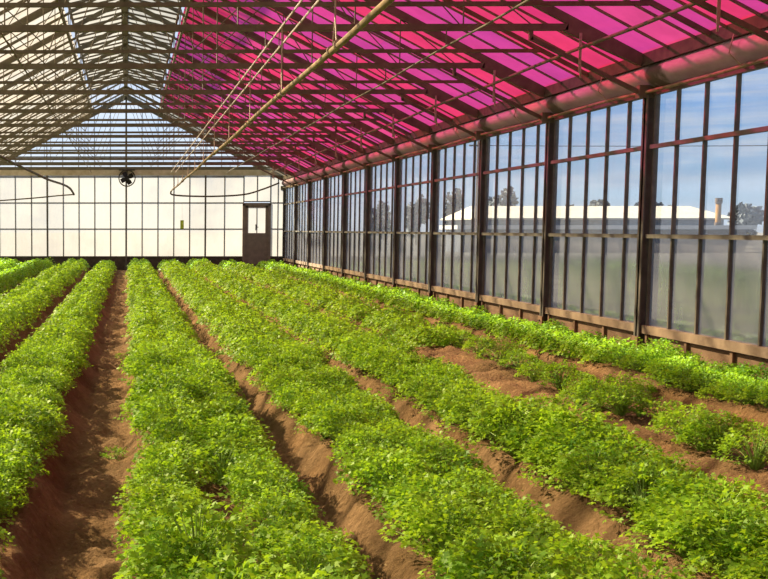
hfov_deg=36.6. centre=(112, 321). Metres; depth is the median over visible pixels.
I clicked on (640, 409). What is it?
leafy plant
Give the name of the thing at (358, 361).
leafy plant
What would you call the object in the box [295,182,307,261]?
window
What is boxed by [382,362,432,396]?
leafy plant
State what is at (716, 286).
window
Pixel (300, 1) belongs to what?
overhead wire
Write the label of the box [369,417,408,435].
leafy plant
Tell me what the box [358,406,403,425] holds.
leafy plant
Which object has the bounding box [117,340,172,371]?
leafy plant
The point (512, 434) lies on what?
leafy plant
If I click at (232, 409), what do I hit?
leafy plant
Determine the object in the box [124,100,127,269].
wall post
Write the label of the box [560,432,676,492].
leafy plant
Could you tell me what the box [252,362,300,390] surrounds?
leafy plant
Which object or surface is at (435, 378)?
leafy plant
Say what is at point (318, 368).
leafy plant
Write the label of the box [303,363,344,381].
leafy plant
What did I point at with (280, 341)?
leafy plant
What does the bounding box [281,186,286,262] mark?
wall post
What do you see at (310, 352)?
leafy plant
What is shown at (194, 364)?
leafy plant
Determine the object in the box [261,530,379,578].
leafy plant
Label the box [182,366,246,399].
leafy plant
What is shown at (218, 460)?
leafy plant
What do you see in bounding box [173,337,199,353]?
leafy plant
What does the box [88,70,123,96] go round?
ceiling vent
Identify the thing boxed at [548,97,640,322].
window
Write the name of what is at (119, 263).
wall
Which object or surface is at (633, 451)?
leafy plant
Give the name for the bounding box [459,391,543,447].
leafy plant
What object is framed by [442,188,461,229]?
tree
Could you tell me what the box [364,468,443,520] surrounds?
leafy plant
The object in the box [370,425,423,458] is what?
leafy plant
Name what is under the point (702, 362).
leafy plant
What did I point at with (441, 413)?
leafy plant
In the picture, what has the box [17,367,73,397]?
leafy plant
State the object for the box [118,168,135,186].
fan
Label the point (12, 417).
leafy plant
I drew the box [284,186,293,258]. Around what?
window
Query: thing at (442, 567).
leafy plant
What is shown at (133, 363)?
leafy plant
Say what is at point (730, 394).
leafy plant
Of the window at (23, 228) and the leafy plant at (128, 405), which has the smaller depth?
the leafy plant at (128, 405)
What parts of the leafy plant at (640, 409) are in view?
stem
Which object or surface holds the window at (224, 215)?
in the wall at (119, 263)
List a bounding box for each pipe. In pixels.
[171,0,394,190]
[228,0,529,171]
[269,0,720,179]
[283,34,767,187]
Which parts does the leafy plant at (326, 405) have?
stem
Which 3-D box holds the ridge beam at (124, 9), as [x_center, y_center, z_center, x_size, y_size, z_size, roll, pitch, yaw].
[0.195,-6.590,19.195,0.130,0.140,43.087,0,5,1]
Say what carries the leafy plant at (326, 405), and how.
on the soil
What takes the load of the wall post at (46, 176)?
on the ground
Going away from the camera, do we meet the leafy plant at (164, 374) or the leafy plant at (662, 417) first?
the leafy plant at (662, 417)
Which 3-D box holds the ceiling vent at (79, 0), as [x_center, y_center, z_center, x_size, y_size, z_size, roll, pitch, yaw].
[-0.395,-6.579,22.087,1.190,0.760,2.828,0,5,1]
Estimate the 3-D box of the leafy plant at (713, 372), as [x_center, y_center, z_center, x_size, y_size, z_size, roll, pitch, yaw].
[5.005,0.486,9.265,0.340,0.242,0.369,-2,5,-23]
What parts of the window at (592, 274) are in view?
chalky glass, rail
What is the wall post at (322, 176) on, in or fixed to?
on the ground
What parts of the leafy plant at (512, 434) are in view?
stem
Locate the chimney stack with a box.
[714,198,722,224]
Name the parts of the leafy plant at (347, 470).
stem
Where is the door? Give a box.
[242,203,270,265]
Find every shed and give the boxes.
[439,225,756,234]
[440,206,729,224]
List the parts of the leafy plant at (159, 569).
stem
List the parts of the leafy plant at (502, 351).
stem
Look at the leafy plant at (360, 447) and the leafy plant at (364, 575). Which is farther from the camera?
the leafy plant at (360, 447)
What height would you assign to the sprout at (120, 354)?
0.096 m
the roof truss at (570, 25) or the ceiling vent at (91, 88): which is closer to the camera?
the roof truss at (570, 25)
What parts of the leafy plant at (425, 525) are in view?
stem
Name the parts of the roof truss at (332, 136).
web rod, web rod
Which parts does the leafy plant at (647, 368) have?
stem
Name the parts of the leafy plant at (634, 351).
stem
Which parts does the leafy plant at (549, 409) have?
stem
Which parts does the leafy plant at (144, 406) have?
stem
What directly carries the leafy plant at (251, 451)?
on the soil
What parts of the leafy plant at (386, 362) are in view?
stem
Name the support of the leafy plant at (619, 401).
on the soil
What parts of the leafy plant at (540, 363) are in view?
stem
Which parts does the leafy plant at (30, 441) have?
stem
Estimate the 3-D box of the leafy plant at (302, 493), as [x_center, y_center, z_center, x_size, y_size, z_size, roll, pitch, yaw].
[0.764,0.841,4.960,0.396,0.223,0.407,4,6,38]
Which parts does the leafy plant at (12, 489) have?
stem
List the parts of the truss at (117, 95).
tie rod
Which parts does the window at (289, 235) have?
chalky glass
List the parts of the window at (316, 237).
rail, chalky glass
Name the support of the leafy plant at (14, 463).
on the soil
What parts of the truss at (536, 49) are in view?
web rod, web rod, web rod, web rod, tie rod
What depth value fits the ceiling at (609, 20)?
16.39 m
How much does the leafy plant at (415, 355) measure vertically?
0.307 m
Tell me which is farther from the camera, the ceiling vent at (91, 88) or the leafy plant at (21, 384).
the ceiling vent at (91, 88)
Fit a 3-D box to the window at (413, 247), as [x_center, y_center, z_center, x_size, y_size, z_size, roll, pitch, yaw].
[6.152,-2.102,22.374,0.085,2.640,2.753,0,5,1]
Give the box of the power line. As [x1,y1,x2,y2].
[469,141,766,231]
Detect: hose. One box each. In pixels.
[0,194,72,200]
[170,182,279,196]
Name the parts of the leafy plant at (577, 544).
stem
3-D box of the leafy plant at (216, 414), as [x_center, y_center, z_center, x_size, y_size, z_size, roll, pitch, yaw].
[0.687,0.695,6.543,0.552,0.311,0.568,0,5,-5]
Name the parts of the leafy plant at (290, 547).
stem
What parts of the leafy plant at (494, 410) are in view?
stem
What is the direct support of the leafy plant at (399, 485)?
on the soil
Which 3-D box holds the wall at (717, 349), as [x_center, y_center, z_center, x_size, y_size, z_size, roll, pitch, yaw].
[6.114,-0.281,19.645,0.100,0.590,43.095,0,5,1]
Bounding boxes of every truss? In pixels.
[0,0,392,158]
[0,0,409,135]
[0,0,429,149]
[0,0,451,121]
[0,0,477,136]
[0,0,507,103]
[0,0,544,119]
[0,0,587,76]
[0,0,642,93]
[0,0,710,36]
[0,12,377,145]
[0,24,364,166]
[0,35,352,154]
[0,44,341,172]
[0,54,331,161]
[0,61,322,176]
[0,69,313,166]
[0,74,306,181]
[0,84,299,171]
[0,86,292,184]
[0,95,281,180]
[0,95,286,175]
[687,0,767,40]
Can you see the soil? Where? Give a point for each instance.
(66, 531)
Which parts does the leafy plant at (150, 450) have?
stem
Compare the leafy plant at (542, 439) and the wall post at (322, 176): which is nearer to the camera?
the leafy plant at (542, 439)
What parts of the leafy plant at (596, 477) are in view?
stem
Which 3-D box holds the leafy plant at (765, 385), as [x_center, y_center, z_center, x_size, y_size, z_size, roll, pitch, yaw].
[4.967,0.533,8.130,0.397,0.260,0.366,-3,6,-32]
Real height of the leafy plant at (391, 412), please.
0.277 m
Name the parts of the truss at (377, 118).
web rod, web rod, web rod, tie rod, web rod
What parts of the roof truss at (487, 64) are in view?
web rod, web rod, web rod, web rod, web rod, web rod, web rod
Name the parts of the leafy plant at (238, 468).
stem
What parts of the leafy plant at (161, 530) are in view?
stem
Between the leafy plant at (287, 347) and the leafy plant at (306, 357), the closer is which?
the leafy plant at (306, 357)
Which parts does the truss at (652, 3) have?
tie rod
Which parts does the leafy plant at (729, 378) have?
stem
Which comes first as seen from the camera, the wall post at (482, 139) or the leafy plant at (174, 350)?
the leafy plant at (174, 350)
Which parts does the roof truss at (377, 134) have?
web rod, web rod, web rod, web rod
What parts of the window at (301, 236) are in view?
rail, chalky glass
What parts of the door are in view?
glass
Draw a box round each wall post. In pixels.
[46,176,47,258]
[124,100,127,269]
[204,175,206,258]
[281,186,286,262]
[292,183,298,265]
[305,179,312,268]
[321,175,328,271]
[340,169,348,278]
[362,163,372,283]
[391,155,402,288]
[427,145,440,302]
[474,131,489,311]
[538,112,558,324]
[632,85,660,347]
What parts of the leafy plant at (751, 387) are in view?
stem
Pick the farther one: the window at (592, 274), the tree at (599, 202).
the tree at (599, 202)
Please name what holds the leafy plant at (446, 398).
on the soil
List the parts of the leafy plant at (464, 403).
stem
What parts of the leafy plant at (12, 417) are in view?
stem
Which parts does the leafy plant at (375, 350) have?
stem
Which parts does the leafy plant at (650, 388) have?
stem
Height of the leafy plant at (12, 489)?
0.278 m
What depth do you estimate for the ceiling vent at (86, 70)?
33.79 m
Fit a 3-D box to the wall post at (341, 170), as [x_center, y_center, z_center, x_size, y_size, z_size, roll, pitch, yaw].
[6.200,-2.468,29.551,0.230,3.240,0.140,0,5,1]
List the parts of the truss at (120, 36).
web rod, web rod, tie rod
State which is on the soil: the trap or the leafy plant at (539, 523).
the leafy plant at (539, 523)
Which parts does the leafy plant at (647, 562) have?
stem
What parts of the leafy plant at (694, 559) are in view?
stem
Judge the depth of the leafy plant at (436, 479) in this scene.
4.84 m
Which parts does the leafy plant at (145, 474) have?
stem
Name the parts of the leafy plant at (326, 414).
stem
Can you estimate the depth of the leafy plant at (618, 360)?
10.64 m
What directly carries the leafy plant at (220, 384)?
on the soil
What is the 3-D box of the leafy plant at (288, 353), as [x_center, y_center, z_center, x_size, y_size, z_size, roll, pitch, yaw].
[1.493,0.389,9.908,0.489,0.321,0.450,0,5,3]
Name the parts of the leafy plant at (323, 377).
stem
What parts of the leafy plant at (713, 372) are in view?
stem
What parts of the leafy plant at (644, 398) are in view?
stem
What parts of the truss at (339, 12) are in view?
web rod, web rod, web rod, web rod, tie rod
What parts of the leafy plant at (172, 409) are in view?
stem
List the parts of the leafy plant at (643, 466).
stem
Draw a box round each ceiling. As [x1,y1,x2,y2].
[0,0,90,155]
[159,106,287,176]
[160,0,767,172]
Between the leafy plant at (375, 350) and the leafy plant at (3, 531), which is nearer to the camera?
the leafy plant at (3, 531)
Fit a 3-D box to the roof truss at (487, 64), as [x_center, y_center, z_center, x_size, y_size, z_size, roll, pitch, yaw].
[0.135,-4.485,15.048,11.664,3.422,0.060,0,5,1]
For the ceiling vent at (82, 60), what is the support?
in the ceiling at (10, 0)
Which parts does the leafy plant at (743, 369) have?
stem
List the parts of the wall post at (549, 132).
foot plate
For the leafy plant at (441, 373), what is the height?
0.300 m
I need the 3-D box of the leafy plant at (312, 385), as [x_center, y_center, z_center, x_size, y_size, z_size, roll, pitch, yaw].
[1.463,0.580,8.255,0.552,0.282,0.523,-2,5,-19]
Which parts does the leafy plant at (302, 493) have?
stem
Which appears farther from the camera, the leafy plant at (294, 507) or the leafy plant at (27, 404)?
the leafy plant at (27, 404)
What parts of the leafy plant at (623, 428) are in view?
stem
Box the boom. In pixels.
[0,155,74,194]
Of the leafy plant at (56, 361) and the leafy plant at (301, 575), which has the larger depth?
the leafy plant at (56, 361)
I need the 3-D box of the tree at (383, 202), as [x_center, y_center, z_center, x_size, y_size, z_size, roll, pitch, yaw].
[21.680,-7.894,89.377,2.115,4.033,2.022,0,5,1]
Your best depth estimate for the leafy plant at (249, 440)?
6.08 m
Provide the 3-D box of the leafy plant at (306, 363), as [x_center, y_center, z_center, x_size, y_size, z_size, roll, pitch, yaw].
[1.747,0.452,9.581,0.410,0.292,0.445,2,5,18]
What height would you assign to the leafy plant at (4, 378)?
0.289 m
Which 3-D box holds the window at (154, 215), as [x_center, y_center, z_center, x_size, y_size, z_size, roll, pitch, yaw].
[1.980,-3.935,41.018,2.978,3.030,0.045,0,5,1]
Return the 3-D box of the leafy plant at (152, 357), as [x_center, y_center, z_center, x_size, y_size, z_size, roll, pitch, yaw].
[0.391,0.414,9.109,0.478,0.375,0.502,-3,6,-35]
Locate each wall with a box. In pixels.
[0,257,281,269]
[283,258,767,377]
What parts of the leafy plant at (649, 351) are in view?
stem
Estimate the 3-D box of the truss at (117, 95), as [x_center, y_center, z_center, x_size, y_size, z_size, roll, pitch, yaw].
[0.476,-6.735,39.365,11.643,3.054,0.043,0,5,1]
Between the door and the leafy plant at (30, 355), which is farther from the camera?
the door
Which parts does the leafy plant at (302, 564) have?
stem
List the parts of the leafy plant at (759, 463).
stem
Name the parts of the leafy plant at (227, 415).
stem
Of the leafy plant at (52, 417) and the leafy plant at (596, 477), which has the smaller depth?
the leafy plant at (596, 477)
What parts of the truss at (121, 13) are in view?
web rod, web rod, web rod, tie rod, web rod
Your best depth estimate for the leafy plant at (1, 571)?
4.03 m
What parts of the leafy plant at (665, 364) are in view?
stem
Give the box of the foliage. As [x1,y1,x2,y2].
[0,257,645,369]
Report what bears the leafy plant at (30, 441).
on the soil
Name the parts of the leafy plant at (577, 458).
stem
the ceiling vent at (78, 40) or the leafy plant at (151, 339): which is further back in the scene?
the ceiling vent at (78, 40)
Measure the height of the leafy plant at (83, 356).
0.389 m
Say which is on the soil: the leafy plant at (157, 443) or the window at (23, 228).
the leafy plant at (157, 443)
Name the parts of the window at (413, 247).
rail, chalky glass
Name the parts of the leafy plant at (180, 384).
stem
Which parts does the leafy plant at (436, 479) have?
stem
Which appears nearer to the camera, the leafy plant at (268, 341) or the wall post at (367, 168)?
the leafy plant at (268, 341)
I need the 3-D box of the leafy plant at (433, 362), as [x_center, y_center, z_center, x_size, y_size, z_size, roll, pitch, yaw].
[2.759,0.463,9.166,0.558,0.300,0.589,0,5,2]
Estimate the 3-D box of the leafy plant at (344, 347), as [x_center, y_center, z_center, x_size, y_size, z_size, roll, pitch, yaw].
[2.529,0.283,11.042,0.618,0.345,0.587,-1,5,-9]
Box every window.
[0,176,46,256]
[15,108,253,166]
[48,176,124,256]
[127,176,204,256]
[206,175,243,256]
[243,175,270,201]
[270,175,284,256]
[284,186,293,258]
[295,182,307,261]
[309,179,323,264]
[325,174,342,267]
[344,168,365,272]
[367,161,393,277]
[396,151,430,283]
[433,138,478,292]
[481,122,545,304]
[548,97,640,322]
[645,61,767,346]
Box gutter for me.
[281,29,767,185]
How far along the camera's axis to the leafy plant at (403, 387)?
8.67 m
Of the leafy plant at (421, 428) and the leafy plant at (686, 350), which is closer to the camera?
the leafy plant at (421, 428)
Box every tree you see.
[372,201,390,231]
[406,194,429,231]
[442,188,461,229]
[489,186,518,205]
[588,199,609,205]
[727,201,763,234]
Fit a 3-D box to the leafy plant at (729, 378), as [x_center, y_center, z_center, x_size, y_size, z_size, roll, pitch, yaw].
[5.014,0.522,8.827,0.350,0.250,0.380,0,5,4]
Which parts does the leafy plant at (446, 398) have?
stem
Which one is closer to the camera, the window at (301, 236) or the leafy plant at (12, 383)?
the leafy plant at (12, 383)
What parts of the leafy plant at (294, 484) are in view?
stem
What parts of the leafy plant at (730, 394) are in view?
stem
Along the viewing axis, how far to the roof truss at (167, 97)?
35.09 m
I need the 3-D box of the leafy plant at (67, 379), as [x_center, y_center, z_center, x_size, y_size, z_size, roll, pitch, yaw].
[-0.521,0.486,9.002,0.459,0.247,0.484,-5,7,-43]
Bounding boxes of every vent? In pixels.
[56,0,92,113]
[68,0,88,23]
[69,0,121,44]
[74,18,122,61]
[81,39,122,78]
[85,56,122,85]
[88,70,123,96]
[128,0,179,44]
[128,19,173,62]
[128,39,169,76]
[128,56,165,89]
[128,70,162,101]
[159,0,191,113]
[161,0,180,23]
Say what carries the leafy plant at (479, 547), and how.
on the soil
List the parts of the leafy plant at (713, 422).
stem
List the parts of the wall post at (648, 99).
foot plate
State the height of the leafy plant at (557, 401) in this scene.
0.334 m
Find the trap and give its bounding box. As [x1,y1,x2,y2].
[180,220,183,228]
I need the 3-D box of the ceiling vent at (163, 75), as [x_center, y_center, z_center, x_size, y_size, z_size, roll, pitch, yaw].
[1.025,-7.546,33.520,1.190,0.760,2.828,0,5,1]
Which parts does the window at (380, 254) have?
rail, chalky glass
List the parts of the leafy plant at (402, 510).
stem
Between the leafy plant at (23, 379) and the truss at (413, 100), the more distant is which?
the truss at (413, 100)
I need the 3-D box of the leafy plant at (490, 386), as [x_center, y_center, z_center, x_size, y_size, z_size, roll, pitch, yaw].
[2.676,0.585,7.762,0.529,0.270,0.501,0,5,6]
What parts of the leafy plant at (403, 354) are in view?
stem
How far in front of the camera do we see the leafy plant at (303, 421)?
7.29 m
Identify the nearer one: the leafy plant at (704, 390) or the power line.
the leafy plant at (704, 390)
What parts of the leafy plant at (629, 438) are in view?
stem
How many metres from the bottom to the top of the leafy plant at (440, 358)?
0.292 m
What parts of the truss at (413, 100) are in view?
web rod, web rod, web rod, tie rod, web rod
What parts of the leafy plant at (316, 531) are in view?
stem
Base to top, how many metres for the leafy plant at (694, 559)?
0.290 m
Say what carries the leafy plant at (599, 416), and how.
on the soil
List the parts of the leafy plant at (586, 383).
stem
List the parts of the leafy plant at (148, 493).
stem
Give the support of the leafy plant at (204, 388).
on the soil
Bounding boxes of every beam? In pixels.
[0,168,282,175]
[122,7,127,95]
[282,11,767,179]
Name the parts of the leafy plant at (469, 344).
stem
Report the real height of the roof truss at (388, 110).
3.422 m
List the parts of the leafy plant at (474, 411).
stem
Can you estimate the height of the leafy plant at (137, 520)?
0.292 m
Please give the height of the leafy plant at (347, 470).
0.278 m
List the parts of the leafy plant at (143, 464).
stem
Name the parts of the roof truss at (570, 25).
web rod, web rod, web rod, web rod, web rod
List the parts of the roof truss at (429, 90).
web rod, web rod, web rod, web rod, web rod, web rod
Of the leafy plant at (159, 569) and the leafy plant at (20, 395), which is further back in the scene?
the leafy plant at (20, 395)
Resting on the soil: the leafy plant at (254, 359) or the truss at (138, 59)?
the leafy plant at (254, 359)
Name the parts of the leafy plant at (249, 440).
stem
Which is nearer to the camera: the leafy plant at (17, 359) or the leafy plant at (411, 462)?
the leafy plant at (411, 462)
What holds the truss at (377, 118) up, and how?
on the beam
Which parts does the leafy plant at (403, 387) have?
stem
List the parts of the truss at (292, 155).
web rod, tie rod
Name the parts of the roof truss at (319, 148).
web rod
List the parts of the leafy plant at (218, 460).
stem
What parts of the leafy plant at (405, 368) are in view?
stem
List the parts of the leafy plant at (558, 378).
stem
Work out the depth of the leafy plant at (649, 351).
10.09 m
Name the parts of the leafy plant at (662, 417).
stem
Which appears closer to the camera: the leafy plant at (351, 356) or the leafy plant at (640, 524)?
the leafy plant at (640, 524)
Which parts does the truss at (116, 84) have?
tie rod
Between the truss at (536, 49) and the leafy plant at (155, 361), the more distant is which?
the truss at (536, 49)
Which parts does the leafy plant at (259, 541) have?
stem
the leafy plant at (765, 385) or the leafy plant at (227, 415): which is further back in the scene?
the leafy plant at (765, 385)
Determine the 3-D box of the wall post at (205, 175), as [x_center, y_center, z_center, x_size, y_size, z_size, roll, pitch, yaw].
[3.454,-3.629,40.966,0.120,3.630,0.080,0,5,1]
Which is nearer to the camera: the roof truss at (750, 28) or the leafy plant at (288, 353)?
the roof truss at (750, 28)
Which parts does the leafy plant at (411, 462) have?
stem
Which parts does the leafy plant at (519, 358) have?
stem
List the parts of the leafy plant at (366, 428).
stem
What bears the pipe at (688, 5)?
hanging from the roof truss at (295, 153)
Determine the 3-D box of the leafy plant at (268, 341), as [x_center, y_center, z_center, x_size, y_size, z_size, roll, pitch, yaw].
[1.482,0.323,11.091,0.520,0.285,0.506,2,5,22]
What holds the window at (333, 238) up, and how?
in the wall at (717, 349)
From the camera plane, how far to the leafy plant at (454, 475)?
5.38 m
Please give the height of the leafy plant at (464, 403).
0.338 m
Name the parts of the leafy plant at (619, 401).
stem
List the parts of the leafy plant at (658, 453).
stem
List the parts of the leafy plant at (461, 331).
stem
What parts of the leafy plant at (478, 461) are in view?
stem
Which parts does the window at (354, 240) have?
rail, chalky glass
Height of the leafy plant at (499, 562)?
0.316 m
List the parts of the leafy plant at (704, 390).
stem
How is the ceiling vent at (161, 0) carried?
in the ceiling at (609, 20)
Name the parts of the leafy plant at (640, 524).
stem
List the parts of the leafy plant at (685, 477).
stem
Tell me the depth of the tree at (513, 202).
108.30 m
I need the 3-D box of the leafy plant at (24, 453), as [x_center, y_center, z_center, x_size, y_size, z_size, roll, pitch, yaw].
[-0.538,0.745,5.785,0.390,0.278,0.423,3,6,36]
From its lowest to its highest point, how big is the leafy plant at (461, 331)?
0.262 m
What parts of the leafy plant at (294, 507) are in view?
stem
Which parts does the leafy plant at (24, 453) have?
stem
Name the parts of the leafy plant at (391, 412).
stem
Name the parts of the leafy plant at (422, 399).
stem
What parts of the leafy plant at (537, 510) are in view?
stem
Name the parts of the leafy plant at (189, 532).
stem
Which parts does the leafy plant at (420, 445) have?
stem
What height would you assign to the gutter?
0.247 m
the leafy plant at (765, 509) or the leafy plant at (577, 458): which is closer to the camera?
the leafy plant at (765, 509)
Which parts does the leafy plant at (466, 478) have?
stem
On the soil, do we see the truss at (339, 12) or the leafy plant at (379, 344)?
the leafy plant at (379, 344)
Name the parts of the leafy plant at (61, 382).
stem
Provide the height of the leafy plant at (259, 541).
0.258 m
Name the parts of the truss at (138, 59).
web rod, web rod, tie rod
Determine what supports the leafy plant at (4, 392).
on the soil
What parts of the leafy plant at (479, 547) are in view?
stem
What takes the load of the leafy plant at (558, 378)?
on the soil
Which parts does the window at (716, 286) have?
rail, chalky glass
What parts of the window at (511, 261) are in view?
rail, chalky glass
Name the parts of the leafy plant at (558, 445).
stem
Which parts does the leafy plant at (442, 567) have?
stem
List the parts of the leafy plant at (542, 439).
stem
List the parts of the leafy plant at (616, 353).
stem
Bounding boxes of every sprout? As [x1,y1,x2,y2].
[100,445,128,460]
[115,353,125,359]
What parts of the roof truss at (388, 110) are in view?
web rod, web rod, web rod, web rod, web rod, web rod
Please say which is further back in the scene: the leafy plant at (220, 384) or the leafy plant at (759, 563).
the leafy plant at (220, 384)
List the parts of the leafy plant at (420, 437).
stem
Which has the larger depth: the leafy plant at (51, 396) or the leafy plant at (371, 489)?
the leafy plant at (51, 396)
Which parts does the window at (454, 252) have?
rail, chalky glass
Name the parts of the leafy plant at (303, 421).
stem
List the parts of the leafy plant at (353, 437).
stem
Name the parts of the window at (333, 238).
rail, chalky glass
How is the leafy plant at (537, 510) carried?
on the soil
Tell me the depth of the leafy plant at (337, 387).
8.10 m
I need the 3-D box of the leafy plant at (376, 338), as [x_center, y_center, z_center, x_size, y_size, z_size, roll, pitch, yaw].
[2.688,0.278,10.864,0.522,0.334,0.572,-2,5,-22]
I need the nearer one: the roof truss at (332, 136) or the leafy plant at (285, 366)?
the leafy plant at (285, 366)
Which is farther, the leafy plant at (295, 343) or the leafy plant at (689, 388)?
the leafy plant at (295, 343)
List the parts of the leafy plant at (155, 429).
stem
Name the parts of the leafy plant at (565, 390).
stem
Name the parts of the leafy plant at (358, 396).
stem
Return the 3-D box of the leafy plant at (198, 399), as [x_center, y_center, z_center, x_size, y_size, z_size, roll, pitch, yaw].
[0.664,0.645,7.215,0.502,0.282,0.516,-3,6,-31]
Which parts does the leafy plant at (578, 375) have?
stem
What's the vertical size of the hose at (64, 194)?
0.273 m
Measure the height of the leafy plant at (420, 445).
0.286 m
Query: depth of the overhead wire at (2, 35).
15.16 m
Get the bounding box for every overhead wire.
[0,31,91,172]
[171,0,302,171]
[175,0,319,172]
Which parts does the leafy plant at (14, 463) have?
stem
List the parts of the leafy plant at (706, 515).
stem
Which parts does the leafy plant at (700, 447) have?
stem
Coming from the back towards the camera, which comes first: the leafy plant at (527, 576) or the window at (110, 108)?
the window at (110, 108)
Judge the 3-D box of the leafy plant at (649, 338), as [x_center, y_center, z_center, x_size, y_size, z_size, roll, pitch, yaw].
[5.327,0.305,10.728,0.392,0.308,0.412,-2,5,-26]
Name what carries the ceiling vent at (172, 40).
in the ceiling at (609, 20)
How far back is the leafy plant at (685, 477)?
4.88 m
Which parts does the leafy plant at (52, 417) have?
stem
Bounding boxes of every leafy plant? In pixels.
[0,348,39,370]
[0,355,40,379]
[0,362,36,382]
[0,380,32,402]
[0,385,36,409]
[0,388,25,418]
[0,391,61,437]
[0,398,70,448]
[0,404,58,443]
[0,420,63,458]
[0,424,46,463]
[0,438,34,472]
[0,438,48,484]
[0,451,37,496]
[0,471,31,517]
[0,485,17,527]
[0,520,15,552]
[0,569,5,578]
[1,364,41,383]
[1,381,29,388]
[2,376,42,395]
[2,378,23,398]
[5,355,43,367]
[11,341,48,365]
[13,339,53,355]
[14,335,51,353]
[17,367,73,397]
[17,385,70,412]
[19,404,67,442]
[27,382,64,405]
[28,397,73,430]
[29,383,64,399]
[31,351,75,377]
[33,365,76,391]
[35,342,78,371]
[36,353,82,376]
[36,362,76,389]
[37,341,87,366]
[37,360,74,382]
[50,335,93,367]
[56,351,85,370]
[111,494,219,567]
[112,463,200,511]
[113,381,182,421]
[113,477,211,532]
[113,488,269,578]
[115,513,244,578]
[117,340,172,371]
[118,348,184,385]
[118,472,226,527]
[119,339,179,369]
[119,375,178,412]
[119,448,204,498]
[126,362,205,406]
[126,384,194,422]
[126,434,219,485]
[127,350,182,386]
[128,388,196,438]
[129,345,181,379]
[129,400,189,434]
[130,535,263,578]
[134,360,189,386]
[134,370,173,386]
[134,443,196,476]
[135,336,172,348]
[135,405,211,452]
[140,403,207,440]
[143,426,204,466]
[161,568,249,578]
[164,356,244,396]
[169,547,295,578]
[172,346,212,360]
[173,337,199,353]
[174,343,213,358]
[175,354,229,384]
[176,340,214,357]
[178,345,229,372]
[179,356,211,369]
[179,393,271,438]
[180,371,241,408]
[182,364,228,385]
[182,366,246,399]
[182,399,240,434]
[185,382,229,405]
[185,433,260,485]
[188,414,268,461]
[190,412,279,465]
[191,400,258,433]
[195,392,253,416]
[199,380,246,405]
[200,426,281,470]
[219,444,284,496]
[220,454,291,501]
[223,463,318,517]
[225,491,319,555]
[231,334,276,364]
[234,341,278,365]
[240,337,279,368]
[242,482,325,526]
[243,354,302,385]
[243,510,347,565]
[244,340,285,363]
[245,345,291,369]
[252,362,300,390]
[254,563,348,578]
[255,347,301,373]
[256,545,361,578]
[259,366,311,390]
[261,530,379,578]
[264,520,374,578]
[265,366,300,388]
[265,368,322,397]
[265,380,320,411]
[273,380,323,414]
[275,337,302,351]
[279,340,326,366]
[280,383,331,413]
[284,342,332,364]
[287,391,333,422]
[288,353,323,371]
[290,346,331,368]
[291,403,339,440]
[295,358,329,381]
[302,391,350,419]
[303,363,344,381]
[303,399,361,440]
[305,365,338,386]
[307,399,377,445]
[308,571,368,578]
[313,368,360,392]
[315,379,365,401]
[319,366,358,390]
[321,384,348,394]
[327,426,404,470]
[330,420,386,457]
[332,442,419,494]
[333,391,383,413]
[334,334,383,363]
[335,441,407,483]
[341,387,396,419]
[343,343,379,371]
[345,444,439,502]
[350,340,389,370]
[350,397,403,426]
[351,349,387,375]
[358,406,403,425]
[359,343,406,374]
[363,350,410,379]
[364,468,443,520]
[365,332,415,357]
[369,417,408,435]
[369,420,415,444]
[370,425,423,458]
[372,421,437,458]
[375,352,419,381]
[375,476,453,528]
[376,343,416,369]
[376,483,491,560]
[381,363,414,391]
[382,337,419,354]
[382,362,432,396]
[384,470,486,532]
[390,433,475,478]
[391,370,445,404]
[394,354,444,372]
[397,494,503,575]
[400,356,451,381]
[404,430,460,467]
[407,365,443,389]
[409,381,466,411]
[411,443,498,491]
[413,376,452,408]
[415,360,473,383]
[417,521,549,578]
[421,362,472,386]
[421,387,467,423]
[425,374,470,398]
[431,370,483,393]
[433,322,466,342]
[433,378,498,426]
[434,388,509,436]
[436,392,483,419]
[438,328,477,347]
[440,465,499,504]
[440,526,584,578]
[449,469,525,513]
[449,482,532,525]
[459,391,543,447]
[461,335,499,355]
[461,385,516,405]
[463,396,547,460]
[464,490,563,538]
[466,559,571,578]
[474,336,527,365]
[486,413,580,461]
[490,506,577,567]
[494,391,577,430]
[497,347,538,372]
[503,532,603,578]
[512,427,592,476]
[513,358,552,381]
[513,569,612,578]
[516,435,614,491]
[518,398,612,447]
[521,406,589,442]
[521,411,636,460]
[523,529,641,578]
[535,358,582,389]
[543,420,653,481]
[543,550,636,578]
[544,442,628,492]
[553,381,596,405]
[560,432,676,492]
[562,369,598,390]
[568,375,629,411]
[569,457,655,506]
[579,546,697,578]
[584,461,690,525]
[587,371,656,415]
[590,445,699,500]
[599,343,638,367]
[612,346,653,369]
[616,394,664,416]
[617,348,659,372]
[618,446,708,496]
[618,492,739,558]
[624,378,657,397]
[624,483,704,542]
[631,337,689,377]
[631,396,690,420]
[639,354,691,382]
[640,338,678,351]
[640,468,761,541]
[642,403,725,442]
[644,353,707,386]
[644,495,767,572]
[647,474,767,547]
[657,361,716,391]
[670,350,704,364]
[670,420,737,451]
[674,351,710,378]
[677,407,756,454]
[680,526,767,578]
[682,366,723,388]
[694,377,741,400]
[698,359,739,381]
[711,418,767,470]
[712,362,767,382]
[712,371,753,400]
[716,513,767,578]
[718,546,767,578]
[720,362,767,398]
[720,377,767,404]
[721,507,767,565]
[737,376,767,407]
[753,382,767,404]
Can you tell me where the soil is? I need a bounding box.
[0,265,767,578]
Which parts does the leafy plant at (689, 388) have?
stem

